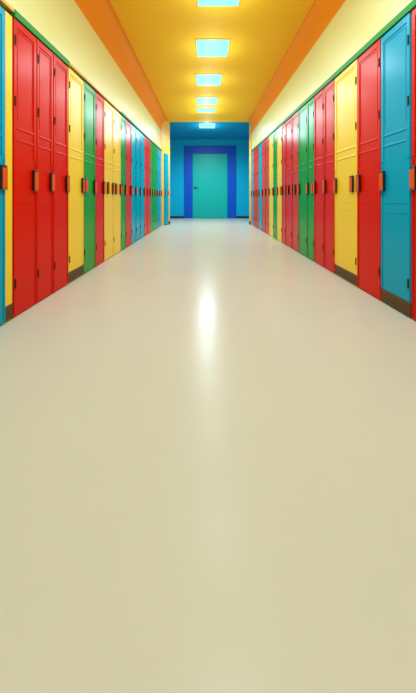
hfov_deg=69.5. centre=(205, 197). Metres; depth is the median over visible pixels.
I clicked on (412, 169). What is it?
locker
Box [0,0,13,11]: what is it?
trim
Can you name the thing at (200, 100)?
recessed light
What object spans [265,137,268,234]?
locker
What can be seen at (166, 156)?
locker
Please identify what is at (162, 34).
ceiling
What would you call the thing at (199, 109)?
recessed light
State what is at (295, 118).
locker
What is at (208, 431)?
floor
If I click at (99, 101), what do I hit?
locker
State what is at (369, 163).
locker
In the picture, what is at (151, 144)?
locker
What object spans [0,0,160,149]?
wall
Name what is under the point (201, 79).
recessed light
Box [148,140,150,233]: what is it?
locker
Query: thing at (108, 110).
locker
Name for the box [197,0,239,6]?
recessed light
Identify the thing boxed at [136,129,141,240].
locker
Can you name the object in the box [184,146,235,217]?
trim
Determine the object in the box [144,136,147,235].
locker
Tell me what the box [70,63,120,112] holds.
trim
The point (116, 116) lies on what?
locker
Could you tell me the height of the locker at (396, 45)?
2.156 m
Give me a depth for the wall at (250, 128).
9.54 m
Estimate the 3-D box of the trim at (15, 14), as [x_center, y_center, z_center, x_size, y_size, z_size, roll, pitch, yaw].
[-1.347,-1.305,2.520,0.023,0.066,0.840,0,0,0]
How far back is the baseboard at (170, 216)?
12.58 m
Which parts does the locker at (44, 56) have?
handle, handle plate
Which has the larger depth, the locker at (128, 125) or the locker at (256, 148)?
the locker at (256, 148)
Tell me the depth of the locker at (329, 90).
3.48 m
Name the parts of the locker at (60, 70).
handle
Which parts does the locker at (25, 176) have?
handle, handle plate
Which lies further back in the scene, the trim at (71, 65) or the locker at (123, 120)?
the locker at (123, 120)
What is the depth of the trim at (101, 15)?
4.59 m
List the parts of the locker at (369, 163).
handle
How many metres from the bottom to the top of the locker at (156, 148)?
2.239 m
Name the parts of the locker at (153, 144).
door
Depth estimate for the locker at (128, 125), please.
5.24 m
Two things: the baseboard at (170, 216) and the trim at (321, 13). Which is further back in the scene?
the baseboard at (170, 216)
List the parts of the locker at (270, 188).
door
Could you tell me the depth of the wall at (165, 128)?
9.31 m
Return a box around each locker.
[0,6,7,325]
[3,11,12,323]
[11,17,38,318]
[34,39,54,304]
[52,54,69,292]
[66,67,84,284]
[82,82,96,274]
[95,92,105,266]
[103,100,114,261]
[113,108,121,255]
[120,115,126,250]
[126,120,131,246]
[131,124,136,243]
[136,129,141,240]
[140,133,144,238]
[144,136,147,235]
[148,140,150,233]
[150,142,153,232]
[153,144,155,230]
[155,146,157,228]
[158,149,159,227]
[159,151,161,225]
[164,153,168,224]
[251,151,253,225]
[253,149,254,225]
[254,148,256,227]
[256,146,258,228]
[258,143,261,230]
[261,141,265,232]
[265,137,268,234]
[268,134,273,237]
[272,130,276,238]
[276,126,281,241]
[281,123,285,244]
[284,117,292,248]
[291,111,298,251]
[297,104,307,257]
[306,97,314,261]
[313,89,324,267]
[322,79,335,273]
[333,59,358,287]
[356,39,382,301]
[379,12,412,318]
[409,8,415,320]
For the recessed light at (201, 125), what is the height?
0.012 m
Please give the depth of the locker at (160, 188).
8.92 m
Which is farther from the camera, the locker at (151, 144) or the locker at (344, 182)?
the locker at (151, 144)
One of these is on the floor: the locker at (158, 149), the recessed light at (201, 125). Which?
the locker at (158, 149)
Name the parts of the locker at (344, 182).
handle, kick plate, handle plate, handle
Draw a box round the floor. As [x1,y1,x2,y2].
[0,218,415,692]
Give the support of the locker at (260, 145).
on the floor
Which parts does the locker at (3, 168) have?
door, handle, handle plate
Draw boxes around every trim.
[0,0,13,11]
[12,9,69,65]
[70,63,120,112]
[74,0,167,129]
[121,111,161,150]
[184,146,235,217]
[248,0,345,131]
[251,0,415,151]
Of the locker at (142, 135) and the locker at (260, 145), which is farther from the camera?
the locker at (260, 145)
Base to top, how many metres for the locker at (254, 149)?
2.284 m
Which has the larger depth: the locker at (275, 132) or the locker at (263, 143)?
the locker at (263, 143)
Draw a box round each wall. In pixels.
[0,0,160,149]
[160,121,169,225]
[170,140,248,217]
[249,125,251,224]
[252,0,412,148]
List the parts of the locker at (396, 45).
handle plate, handle, kick plate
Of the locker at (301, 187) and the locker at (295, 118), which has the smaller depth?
the locker at (301, 187)
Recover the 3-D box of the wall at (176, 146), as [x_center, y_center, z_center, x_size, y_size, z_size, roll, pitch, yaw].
[0.050,-0.803,12.650,5.300,3.307,0.100,0,0,0]
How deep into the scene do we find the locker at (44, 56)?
2.51 m
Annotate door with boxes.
[193,154,226,217]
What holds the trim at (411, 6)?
attached to the wall at (356, 22)
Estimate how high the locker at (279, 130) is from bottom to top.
2.225 m
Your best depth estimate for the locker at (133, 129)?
5.60 m
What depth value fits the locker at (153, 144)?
7.88 m
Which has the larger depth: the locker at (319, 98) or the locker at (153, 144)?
the locker at (153, 144)
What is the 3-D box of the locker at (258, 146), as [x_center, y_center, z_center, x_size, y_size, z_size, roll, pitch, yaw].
[1.617,-0.286,8.270,0.421,2.272,0.318,0,0,0]
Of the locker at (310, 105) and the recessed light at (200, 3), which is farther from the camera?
the locker at (310, 105)
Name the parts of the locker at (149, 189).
door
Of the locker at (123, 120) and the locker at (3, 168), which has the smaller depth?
the locker at (3, 168)
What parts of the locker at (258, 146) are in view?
door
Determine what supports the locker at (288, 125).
on the floor
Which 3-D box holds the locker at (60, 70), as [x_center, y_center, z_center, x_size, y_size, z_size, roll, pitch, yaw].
[-1.536,-0.216,2.795,0.421,2.132,0.288,0,0,0]
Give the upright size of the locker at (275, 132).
2.232 m
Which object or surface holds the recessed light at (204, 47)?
in the ceiling
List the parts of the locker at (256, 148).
door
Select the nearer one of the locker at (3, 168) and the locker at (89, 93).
the locker at (3, 168)
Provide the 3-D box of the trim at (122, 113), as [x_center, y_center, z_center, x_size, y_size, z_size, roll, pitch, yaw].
[-1.347,-1.401,6.920,0.023,0.119,4.340,0,0,0]
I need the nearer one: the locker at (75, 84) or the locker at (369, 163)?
the locker at (369, 163)
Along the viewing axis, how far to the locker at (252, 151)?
9.25 m
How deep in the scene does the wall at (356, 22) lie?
3.42 m
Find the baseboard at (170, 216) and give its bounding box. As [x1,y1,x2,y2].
[170,216,248,217]
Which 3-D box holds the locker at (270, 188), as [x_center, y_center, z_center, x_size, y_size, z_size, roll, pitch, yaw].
[1.617,-0.269,6.585,0.421,2.238,0.428,0,0,0]
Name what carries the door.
in the wall at (176, 146)
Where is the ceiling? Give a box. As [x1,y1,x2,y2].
[110,0,314,139]
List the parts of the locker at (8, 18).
kick plate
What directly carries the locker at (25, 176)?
on the floor
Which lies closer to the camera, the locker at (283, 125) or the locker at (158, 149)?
the locker at (283, 125)
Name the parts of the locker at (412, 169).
handle plate, handle, door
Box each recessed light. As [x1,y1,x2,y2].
[195,74,222,85]
[196,39,229,56]
[196,97,217,104]
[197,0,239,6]
[197,107,215,112]
[199,123,215,127]

